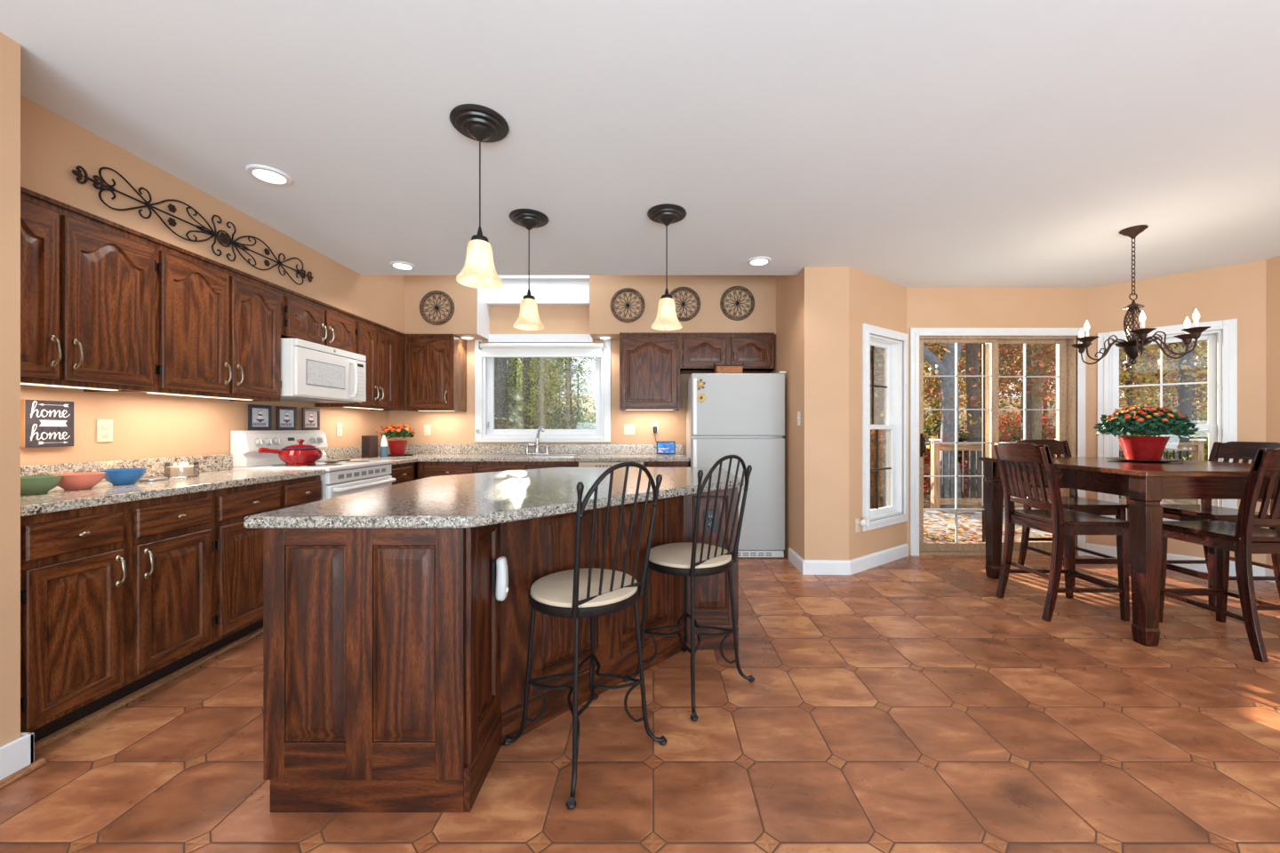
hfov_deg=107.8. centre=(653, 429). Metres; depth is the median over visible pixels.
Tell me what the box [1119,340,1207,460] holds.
tree
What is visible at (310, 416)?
print
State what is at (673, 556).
seat cushion
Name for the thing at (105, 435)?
receptacle
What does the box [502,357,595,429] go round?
tree
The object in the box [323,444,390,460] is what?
backsplash
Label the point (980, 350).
tree
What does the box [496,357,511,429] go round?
bare tree
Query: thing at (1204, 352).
tree
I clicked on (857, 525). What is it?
power outlet
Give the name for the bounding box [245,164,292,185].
recessed light
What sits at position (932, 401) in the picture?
tree
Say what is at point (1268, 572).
baseboard
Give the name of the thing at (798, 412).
light switch
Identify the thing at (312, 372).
microwave
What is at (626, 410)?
light
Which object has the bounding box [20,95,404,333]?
wall
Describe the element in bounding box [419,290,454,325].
wall art
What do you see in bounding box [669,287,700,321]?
wall art
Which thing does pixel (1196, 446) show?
deck railing
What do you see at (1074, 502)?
dining chair
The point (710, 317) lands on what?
wall
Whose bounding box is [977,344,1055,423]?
tree
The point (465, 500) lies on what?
island countertop
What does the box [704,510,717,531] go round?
power outlet
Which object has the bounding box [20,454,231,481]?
backsplash
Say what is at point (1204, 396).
tree
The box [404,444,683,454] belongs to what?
backsplash
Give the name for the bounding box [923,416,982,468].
shrub
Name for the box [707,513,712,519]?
receptacle
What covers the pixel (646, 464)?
base cabinet
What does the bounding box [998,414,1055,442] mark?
shrub
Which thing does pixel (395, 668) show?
kitchen island
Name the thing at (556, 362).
tree
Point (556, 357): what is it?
tree
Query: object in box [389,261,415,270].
recessed light
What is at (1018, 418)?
shrub
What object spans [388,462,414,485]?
base cabinet
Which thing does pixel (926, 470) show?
shrub
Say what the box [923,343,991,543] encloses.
grille
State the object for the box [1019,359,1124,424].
tree
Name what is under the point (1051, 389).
tree
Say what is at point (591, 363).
tree
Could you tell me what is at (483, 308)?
trim reveal
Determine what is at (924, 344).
tree
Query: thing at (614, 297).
wall art
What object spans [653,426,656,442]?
charger
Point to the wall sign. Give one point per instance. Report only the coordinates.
(43, 423)
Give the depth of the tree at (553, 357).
14.30 m
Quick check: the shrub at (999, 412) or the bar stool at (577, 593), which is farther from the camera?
the shrub at (999, 412)
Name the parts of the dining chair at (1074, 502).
leg, crest rail, rail, leg, leg, seat rail, seat, leg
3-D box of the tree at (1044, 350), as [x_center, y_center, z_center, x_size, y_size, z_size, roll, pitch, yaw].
[18.793,-4.088,21.227,4.875,10.825,4.158,0,0,38]
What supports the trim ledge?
attached to the wall at (446, 428)
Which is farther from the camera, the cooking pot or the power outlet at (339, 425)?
the power outlet at (339, 425)
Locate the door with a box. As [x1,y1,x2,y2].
[910,328,1085,556]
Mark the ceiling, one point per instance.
(905, 143)
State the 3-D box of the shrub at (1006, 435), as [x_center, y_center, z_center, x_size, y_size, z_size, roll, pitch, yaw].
[8.544,0.939,11.346,2.537,1.986,1.940,0,0,32]
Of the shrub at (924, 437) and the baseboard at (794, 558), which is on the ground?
the shrub at (924, 437)
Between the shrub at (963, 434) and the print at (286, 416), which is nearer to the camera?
the print at (286, 416)
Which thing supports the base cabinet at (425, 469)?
on the floor at (904, 705)
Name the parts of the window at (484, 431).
sash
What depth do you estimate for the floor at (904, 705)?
1.73 m
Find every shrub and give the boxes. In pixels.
[508,403,559,429]
[553,409,592,426]
[572,405,595,429]
[923,406,940,433]
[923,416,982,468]
[923,433,932,494]
[923,437,930,485]
[924,417,982,467]
[958,427,1055,497]
[963,411,1021,431]
[998,410,1055,442]
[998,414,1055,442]
[998,415,1047,438]
[1019,435,1055,496]
[1044,405,1157,439]
[1119,434,1205,460]
[1155,409,1207,461]
[1164,406,1207,452]
[1196,408,1207,434]
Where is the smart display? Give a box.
[656,441,675,454]
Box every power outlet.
[96,419,112,442]
[336,423,342,436]
[424,424,430,435]
[651,422,658,433]
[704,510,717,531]
[855,518,860,533]
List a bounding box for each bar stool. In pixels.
[502,462,667,809]
[623,455,754,721]
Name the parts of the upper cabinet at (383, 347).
door, handle, handle, door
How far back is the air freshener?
3.82 m
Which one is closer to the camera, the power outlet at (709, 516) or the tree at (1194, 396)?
the power outlet at (709, 516)
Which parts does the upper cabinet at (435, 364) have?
door, panel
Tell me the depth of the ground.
36.68 m
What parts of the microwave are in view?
door, handle, control panel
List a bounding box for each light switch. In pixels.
[624,424,634,435]
[797,411,799,425]
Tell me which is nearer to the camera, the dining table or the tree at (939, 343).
the dining table
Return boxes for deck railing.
[928,439,1206,509]
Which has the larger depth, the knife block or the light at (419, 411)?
the light at (419, 411)
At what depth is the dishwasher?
4.33 m
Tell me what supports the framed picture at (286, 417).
on the range
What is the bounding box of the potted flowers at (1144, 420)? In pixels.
[1093,405,1199,461]
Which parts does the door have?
handle, sliding panel, fixed panel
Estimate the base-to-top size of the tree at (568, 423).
4.340 m
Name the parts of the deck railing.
post, rail, rail, post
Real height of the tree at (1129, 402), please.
12.912 m
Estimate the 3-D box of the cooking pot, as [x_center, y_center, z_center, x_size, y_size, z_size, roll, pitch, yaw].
[-2.506,0.162,3.271,0.268,0.182,0.334,0,0,0]
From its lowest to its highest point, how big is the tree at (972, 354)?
14.359 m
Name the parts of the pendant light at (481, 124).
lamp shade, cord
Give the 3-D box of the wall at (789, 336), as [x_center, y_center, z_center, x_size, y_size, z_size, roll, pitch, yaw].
[1.300,-0.485,4.400,0.140,3.330,1.200,0,0,0]
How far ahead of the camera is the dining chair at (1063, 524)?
2.96 m
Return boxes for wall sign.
[20,400,73,447]
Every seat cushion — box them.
[529,568,637,607]
[648,542,731,568]
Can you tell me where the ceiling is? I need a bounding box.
[0,0,1279,287]
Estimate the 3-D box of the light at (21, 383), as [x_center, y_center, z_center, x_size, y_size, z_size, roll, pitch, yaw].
[-2.620,-0.195,1.990,0.040,0.016,0.580,0,0,0]
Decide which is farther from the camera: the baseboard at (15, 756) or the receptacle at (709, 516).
the receptacle at (709, 516)
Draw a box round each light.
[20,382,119,391]
[144,392,252,400]
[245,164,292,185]
[345,407,383,409]
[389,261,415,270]
[418,410,455,411]
[449,104,509,288]
[459,336,474,339]
[509,208,548,330]
[598,336,612,339]
[625,409,672,410]
[647,203,686,330]
[746,256,771,266]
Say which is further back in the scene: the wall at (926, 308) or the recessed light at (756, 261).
the wall at (926, 308)
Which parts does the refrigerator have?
door handle, door handle, fridge door, freezer door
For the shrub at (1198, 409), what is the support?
on the ground
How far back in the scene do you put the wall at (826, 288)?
3.79 m
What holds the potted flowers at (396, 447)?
on the tray
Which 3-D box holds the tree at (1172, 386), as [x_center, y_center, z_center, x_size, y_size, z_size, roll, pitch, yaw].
[17.556,-3.677,15.384,4.927,10.939,4.201,0,0,-7]
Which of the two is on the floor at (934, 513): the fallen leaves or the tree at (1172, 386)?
the fallen leaves
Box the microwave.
[280,338,366,403]
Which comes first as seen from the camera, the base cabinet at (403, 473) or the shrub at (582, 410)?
the base cabinet at (403, 473)
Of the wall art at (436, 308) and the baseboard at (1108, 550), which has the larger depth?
the wall art at (436, 308)
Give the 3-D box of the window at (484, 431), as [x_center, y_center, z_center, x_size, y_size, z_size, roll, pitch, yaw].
[-1.180,-0.432,5.040,1.450,1.145,0.200,0,0,0]
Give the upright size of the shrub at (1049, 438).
1.755 m
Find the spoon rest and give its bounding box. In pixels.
[323,459,350,463]
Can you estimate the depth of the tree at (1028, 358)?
13.22 m
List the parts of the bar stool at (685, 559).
leg, leg, leg, post, rail, leg, post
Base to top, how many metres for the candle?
0.082 m
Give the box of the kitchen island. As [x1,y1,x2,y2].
[263,487,738,812]
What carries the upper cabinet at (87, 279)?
attached to the wall at (146, 426)
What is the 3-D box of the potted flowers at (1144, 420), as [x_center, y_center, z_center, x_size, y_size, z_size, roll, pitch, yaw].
[3.424,0.022,3.248,0.540,0.390,0.514,0,0,-10]
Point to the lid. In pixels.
(145, 479)
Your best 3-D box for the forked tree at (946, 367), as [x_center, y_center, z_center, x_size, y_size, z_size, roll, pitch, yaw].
[5.792,-2.101,9.504,4.164,8.471,2.900,0,0,0]
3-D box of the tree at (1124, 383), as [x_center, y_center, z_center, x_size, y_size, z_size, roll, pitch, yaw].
[20.353,-3.783,19.594,4.557,10.629,4.776,0,0,44]
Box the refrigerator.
[686,371,785,557]
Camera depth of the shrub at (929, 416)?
25.06 m
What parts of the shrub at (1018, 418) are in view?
stem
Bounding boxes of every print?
[252,408,268,426]
[280,409,294,426]
[304,410,317,427]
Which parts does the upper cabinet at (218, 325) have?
door, handle, handle, door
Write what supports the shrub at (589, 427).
on the ground
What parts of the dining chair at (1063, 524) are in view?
leg, crest rail, rail, leg, seat rail, leg, seat, leg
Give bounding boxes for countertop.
[20,454,324,516]
[243,467,743,528]
[323,444,689,465]
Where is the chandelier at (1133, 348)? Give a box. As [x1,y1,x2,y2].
[1071,224,1210,364]
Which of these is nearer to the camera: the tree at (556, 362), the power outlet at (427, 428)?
the power outlet at (427, 428)
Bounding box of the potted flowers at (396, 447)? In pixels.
[375,424,415,455]
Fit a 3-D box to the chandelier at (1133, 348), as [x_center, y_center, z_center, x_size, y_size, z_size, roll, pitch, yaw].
[3.164,-0.890,3.082,0.679,0.860,0.650,0,0,0]
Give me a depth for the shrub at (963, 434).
17.57 m
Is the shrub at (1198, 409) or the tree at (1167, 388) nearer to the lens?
the tree at (1167, 388)
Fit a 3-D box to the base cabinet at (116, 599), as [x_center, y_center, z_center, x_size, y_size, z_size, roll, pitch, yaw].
[-2.483,0.742,1.982,0.657,0.876,0.716,0,0,0]
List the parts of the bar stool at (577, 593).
leg, leg, post, leg, rail, leg, post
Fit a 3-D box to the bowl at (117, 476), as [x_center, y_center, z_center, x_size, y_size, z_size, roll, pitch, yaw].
[-2.545,0.229,2.245,0.148,0.073,0.148,0,0,0]
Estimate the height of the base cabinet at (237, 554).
0.876 m
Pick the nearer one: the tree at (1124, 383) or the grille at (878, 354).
the grille at (878, 354)
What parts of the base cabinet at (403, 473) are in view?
drawer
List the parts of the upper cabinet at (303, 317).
door, handle, handle, door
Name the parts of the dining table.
leg, leg, leg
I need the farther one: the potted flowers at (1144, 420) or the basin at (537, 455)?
the basin at (537, 455)
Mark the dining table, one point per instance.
(1144, 485)
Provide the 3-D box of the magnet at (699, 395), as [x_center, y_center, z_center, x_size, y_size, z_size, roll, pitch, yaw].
[0.435,-0.285,4.227,0.093,0.098,0.012,0,0,0]
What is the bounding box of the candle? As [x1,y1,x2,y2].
[164,461,199,478]
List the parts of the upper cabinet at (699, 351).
door, door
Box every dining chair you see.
[993,442,1129,622]
[1016,440,1128,586]
[1159,448,1279,662]
[1160,441,1279,607]
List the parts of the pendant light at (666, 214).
lamp shade, cord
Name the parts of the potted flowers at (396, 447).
pot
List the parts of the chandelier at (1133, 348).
flame bulb, flame bulb, stem, chain, flame bulb, flame bulb, flame bulb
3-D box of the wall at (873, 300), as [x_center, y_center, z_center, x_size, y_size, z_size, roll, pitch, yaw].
[1.939,-0.110,4.131,0.966,2.580,0.140,0,0,-36]
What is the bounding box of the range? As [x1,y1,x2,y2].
[230,430,396,500]
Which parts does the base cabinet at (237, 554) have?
door, drawer, drawer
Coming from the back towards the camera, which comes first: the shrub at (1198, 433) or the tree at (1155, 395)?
the tree at (1155, 395)
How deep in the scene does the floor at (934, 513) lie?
6.06 m
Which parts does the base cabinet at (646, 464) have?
drawer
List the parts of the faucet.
tap handle, spout, tap handle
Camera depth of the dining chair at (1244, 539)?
2.44 m
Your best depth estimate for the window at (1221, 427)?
3.90 m
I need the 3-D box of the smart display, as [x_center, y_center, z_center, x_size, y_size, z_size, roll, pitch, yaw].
[0.133,0.197,4.919,0.196,0.137,0.072,0,0,3]
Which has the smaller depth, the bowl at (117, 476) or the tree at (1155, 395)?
the bowl at (117, 476)
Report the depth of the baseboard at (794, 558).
3.95 m
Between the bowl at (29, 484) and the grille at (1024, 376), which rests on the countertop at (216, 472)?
the bowl at (29, 484)
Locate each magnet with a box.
[696,378,705,390]
[696,392,706,402]
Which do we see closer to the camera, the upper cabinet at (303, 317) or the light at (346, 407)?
the upper cabinet at (303, 317)
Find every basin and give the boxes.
[496,455,533,455]
[536,455,574,455]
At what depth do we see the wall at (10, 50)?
1.57 m
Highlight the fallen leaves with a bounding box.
[923,507,1052,542]
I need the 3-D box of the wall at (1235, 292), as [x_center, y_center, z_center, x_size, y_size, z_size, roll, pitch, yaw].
[4.470,-0.110,4.050,1.018,2.580,0.140,0,0,45]
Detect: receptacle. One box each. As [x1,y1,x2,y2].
[102,424,110,430]
[102,432,110,438]
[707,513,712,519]
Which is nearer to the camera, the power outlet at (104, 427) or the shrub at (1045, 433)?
the power outlet at (104, 427)
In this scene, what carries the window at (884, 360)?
in the wall at (873, 300)
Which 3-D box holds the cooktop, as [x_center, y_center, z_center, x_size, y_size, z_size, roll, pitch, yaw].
[-2.494,0.270,3.498,0.665,0.029,0.772,0,0,0]
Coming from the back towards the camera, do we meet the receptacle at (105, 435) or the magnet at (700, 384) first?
the magnet at (700, 384)
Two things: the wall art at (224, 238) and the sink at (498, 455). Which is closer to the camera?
the wall art at (224, 238)
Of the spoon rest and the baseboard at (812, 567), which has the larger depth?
the baseboard at (812, 567)
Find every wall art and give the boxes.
[72,165,313,285]
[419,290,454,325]
[610,288,644,322]
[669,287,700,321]
[720,286,754,320]
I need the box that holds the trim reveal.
[477,288,489,339]
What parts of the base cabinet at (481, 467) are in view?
drawer, drawer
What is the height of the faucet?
0.290 m
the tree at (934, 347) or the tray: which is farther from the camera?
the tree at (934, 347)
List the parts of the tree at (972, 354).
crown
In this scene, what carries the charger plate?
on the dining table
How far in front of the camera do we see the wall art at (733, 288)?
4.66 m
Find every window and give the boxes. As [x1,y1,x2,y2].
[474,334,610,442]
[862,323,908,531]
[1097,319,1237,520]
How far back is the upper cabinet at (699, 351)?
4.65 m
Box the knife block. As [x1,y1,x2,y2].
[361,435,377,457]
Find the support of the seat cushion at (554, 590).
on the bar stool at (577, 593)
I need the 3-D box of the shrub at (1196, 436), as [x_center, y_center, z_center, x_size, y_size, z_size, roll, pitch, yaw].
[13.526,0.733,10.814,2.947,2.652,3.012,0,0,35]
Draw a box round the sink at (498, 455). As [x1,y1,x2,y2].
[487,454,580,456]
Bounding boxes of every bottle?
[380,435,387,456]
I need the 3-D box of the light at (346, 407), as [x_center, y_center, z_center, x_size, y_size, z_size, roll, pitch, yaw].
[-2.620,-0.195,4.235,0.040,0.016,0.550,0,0,0]
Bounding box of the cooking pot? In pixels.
[257,439,322,465]
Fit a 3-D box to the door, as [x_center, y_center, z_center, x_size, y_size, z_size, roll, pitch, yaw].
[3.210,0.117,4.409,1.630,2.125,0.183,0,0,0]
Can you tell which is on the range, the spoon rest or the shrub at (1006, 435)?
the spoon rest
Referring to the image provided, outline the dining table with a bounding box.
[978,456,1279,647]
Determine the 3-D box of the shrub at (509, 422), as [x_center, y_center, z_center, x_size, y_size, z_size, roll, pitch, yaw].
[-3.653,0.612,12.239,2.583,2.644,3.377,0,0,-23]
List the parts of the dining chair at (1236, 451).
leg, leg, seat rail, seat, crest rail, leg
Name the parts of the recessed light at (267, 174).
bulb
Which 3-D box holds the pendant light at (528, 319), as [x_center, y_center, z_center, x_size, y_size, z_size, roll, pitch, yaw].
[-0.775,-0.978,2.910,0.240,0.685,0.240,0,0,0]
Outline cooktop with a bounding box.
[232,460,392,471]
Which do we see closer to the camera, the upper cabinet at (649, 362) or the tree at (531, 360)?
the upper cabinet at (649, 362)
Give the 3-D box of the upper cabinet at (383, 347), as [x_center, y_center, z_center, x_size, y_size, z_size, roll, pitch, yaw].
[-2.626,-0.569,4.278,0.383,0.766,0.784,0,0,0]
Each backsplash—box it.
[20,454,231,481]
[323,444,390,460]
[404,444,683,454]
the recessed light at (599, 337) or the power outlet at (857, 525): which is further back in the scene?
the recessed light at (599, 337)
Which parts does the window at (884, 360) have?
glass, sash, glass, sash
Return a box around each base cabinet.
[20,490,213,742]
[197,475,320,660]
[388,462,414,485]
[417,462,476,479]
[476,462,578,472]
[644,462,688,467]
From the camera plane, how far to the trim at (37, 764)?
1.58 m
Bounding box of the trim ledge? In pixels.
[487,275,589,305]
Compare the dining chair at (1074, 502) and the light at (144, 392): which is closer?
the light at (144, 392)
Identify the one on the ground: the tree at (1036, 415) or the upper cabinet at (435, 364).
the tree at (1036, 415)
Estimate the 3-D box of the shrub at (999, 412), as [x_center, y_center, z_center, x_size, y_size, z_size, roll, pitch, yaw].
[18.459,-0.033,25.361,2.397,2.460,3.170,0,0,-29]
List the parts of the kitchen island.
raised panel, frame, rail, raised panel, board, frame, raised panel, raised panel, frame, board, raised panel, raised panel, frame, board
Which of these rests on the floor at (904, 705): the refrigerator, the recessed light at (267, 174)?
the refrigerator
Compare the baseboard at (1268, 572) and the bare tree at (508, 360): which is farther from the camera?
the bare tree at (508, 360)
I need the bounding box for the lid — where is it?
[137,477,167,481]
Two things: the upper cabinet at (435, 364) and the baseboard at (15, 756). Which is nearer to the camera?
the baseboard at (15, 756)
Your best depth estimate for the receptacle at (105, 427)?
2.40 m
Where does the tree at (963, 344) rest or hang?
on the ground
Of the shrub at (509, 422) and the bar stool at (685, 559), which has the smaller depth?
the bar stool at (685, 559)
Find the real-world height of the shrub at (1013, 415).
2.024 m
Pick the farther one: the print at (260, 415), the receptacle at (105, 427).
the print at (260, 415)
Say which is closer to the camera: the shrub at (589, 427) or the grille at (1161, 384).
the grille at (1161, 384)
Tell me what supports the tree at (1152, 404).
on the ground
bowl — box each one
[20,474,63,495]
[52,472,105,490]
[100,468,146,485]
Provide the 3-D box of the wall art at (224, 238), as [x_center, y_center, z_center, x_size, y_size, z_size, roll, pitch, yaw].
[-2.484,-1.103,2.700,0.031,0.230,1.416,0,0,0]
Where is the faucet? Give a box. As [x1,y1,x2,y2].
[520,426,553,454]
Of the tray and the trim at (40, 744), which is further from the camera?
the tray
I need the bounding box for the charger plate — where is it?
[1105,457,1183,462]
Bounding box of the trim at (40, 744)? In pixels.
[34,627,263,751]
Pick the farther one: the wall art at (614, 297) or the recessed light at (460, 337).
the recessed light at (460, 337)
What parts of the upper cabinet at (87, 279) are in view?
door, handle, handle, door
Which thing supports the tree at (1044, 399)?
on the ground
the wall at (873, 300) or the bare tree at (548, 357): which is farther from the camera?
the bare tree at (548, 357)
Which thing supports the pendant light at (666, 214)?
hanging from the ceiling
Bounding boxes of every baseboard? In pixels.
[0,732,34,780]
[788,547,805,575]
[802,560,850,575]
[848,544,908,575]
[1085,543,1088,556]
[1088,543,1264,575]
[1264,568,1275,583]
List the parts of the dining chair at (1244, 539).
leg, seat rail, seat, leg, leg, rail, crest rail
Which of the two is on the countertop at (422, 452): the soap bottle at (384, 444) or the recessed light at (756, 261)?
the soap bottle at (384, 444)
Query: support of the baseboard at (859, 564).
attached to the wall at (873, 300)
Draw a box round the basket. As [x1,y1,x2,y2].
[713,363,743,373]
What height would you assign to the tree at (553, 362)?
5.094 m
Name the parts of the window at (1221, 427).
sash, sash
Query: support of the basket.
on the refrigerator
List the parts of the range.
panel, burner, vent panel, oven door, handle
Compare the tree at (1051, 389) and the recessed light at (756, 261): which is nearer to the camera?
the recessed light at (756, 261)
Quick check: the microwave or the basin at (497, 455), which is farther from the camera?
the basin at (497, 455)
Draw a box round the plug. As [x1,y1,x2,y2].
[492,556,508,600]
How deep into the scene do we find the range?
3.31 m
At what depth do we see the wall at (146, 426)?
2.69 m
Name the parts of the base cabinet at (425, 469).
drawer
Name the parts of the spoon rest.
dish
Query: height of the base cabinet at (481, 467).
0.876 m
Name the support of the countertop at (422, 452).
on the base cabinet at (481, 467)
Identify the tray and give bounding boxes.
[387,454,414,455]
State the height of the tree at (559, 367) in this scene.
5.561 m
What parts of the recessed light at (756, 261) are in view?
bulb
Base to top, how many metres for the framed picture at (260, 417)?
0.178 m
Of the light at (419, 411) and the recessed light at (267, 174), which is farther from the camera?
the light at (419, 411)
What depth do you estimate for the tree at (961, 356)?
14.03 m
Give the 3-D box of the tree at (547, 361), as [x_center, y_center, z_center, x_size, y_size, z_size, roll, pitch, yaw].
[-3.439,-2.723,12.170,3.407,8.921,3.114,0,0,26]
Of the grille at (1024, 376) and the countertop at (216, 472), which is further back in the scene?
the grille at (1024, 376)
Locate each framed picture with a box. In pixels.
[248,404,271,430]
[276,406,296,430]
[302,408,319,430]
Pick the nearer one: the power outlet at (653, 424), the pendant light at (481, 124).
the pendant light at (481, 124)
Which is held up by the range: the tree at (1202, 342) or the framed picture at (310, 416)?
the framed picture at (310, 416)
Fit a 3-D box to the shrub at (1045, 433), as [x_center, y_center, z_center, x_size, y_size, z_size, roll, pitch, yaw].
[13.987,0.568,14.628,3.526,2.761,2.697,0,0,-23]
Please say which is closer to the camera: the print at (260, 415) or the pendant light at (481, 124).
the pendant light at (481, 124)
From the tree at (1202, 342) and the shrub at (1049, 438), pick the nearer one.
the shrub at (1049, 438)
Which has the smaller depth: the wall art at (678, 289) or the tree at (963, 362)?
the wall art at (678, 289)
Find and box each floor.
[0,555,1279,852]
[923,508,1052,542]
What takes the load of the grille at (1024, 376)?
attached to the door
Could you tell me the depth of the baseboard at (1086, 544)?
4.34 m
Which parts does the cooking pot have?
handle, pot, lid, lid knob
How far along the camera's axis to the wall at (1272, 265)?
3.60 m
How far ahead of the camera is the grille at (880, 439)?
4.23 m
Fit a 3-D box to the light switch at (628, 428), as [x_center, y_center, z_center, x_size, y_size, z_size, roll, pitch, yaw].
[-0.257,0.005,4.990,0.116,0.116,0.017,0,0,0]
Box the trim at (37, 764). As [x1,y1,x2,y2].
[0,758,46,790]
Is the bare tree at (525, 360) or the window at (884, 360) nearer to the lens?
the window at (884, 360)
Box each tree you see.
[494,357,546,429]
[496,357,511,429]
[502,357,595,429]
[506,357,581,428]
[506,357,591,429]
[507,357,517,428]
[509,357,575,429]
[516,361,564,429]
[516,367,563,428]
[522,357,531,429]
[529,357,595,429]
[544,361,564,427]
[548,357,573,429]
[550,357,567,429]
[552,362,595,429]
[923,343,961,508]
[923,343,966,450]
[923,343,981,437]
[923,343,981,448]
[923,343,1007,439]
[923,343,1011,439]
[923,343,1129,498]
[924,343,966,416]
[928,343,1055,454]
[928,344,1021,415]
[937,343,1124,440]
[958,344,1019,419]
[958,344,1143,439]
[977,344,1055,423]
[978,340,1207,408]
[978,344,1055,419]
[1011,344,1121,424]
[1012,346,1055,431]
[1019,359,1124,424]
[1119,339,1207,424]
[1119,339,1207,434]
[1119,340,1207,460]
[1119,341,1207,456]
[1119,342,1207,407]
[1119,343,1207,415]
[1119,344,1207,421]
[1121,352,1203,406]
[1135,342,1207,423]
[1195,346,1207,423]
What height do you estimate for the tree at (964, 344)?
16.102 m
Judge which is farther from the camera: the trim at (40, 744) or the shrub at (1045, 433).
the shrub at (1045, 433)
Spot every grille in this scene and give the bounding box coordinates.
[870,345,887,424]
[870,429,891,509]
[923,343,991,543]
[998,344,1058,509]
[1119,344,1207,407]
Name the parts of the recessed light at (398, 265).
bulb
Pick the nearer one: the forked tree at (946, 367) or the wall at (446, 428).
the wall at (446, 428)
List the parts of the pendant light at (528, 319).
lamp shade, cord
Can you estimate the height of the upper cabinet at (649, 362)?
0.768 m
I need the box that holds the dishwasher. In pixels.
[578,462,644,467]
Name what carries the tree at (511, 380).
on the ground
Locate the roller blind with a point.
(488, 349)
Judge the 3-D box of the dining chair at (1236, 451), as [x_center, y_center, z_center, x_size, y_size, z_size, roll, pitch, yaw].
[3.986,0.637,3.300,0.567,1.093,0.460,0,0,0]
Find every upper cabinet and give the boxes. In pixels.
[20,186,156,391]
[152,238,281,401]
[280,287,355,352]
[314,315,404,410]
[404,334,466,411]
[619,332,679,410]
[680,332,774,374]
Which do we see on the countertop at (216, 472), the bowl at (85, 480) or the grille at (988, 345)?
the bowl at (85, 480)
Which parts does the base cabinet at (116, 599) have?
drawer, door, knob, handle, handle, drawer, door, knob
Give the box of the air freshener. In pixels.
[858,517,867,527]
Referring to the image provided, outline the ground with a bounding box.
[521,396,1207,508]
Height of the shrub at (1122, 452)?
2.525 m
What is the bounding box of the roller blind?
[478,341,604,357]
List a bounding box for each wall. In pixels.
[0,32,20,747]
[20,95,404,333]
[20,384,389,465]
[389,305,691,479]
[404,275,775,340]
[768,267,804,559]
[804,266,848,560]
[848,266,906,559]
[906,288,1087,555]
[1088,260,1265,564]
[1265,256,1279,566]

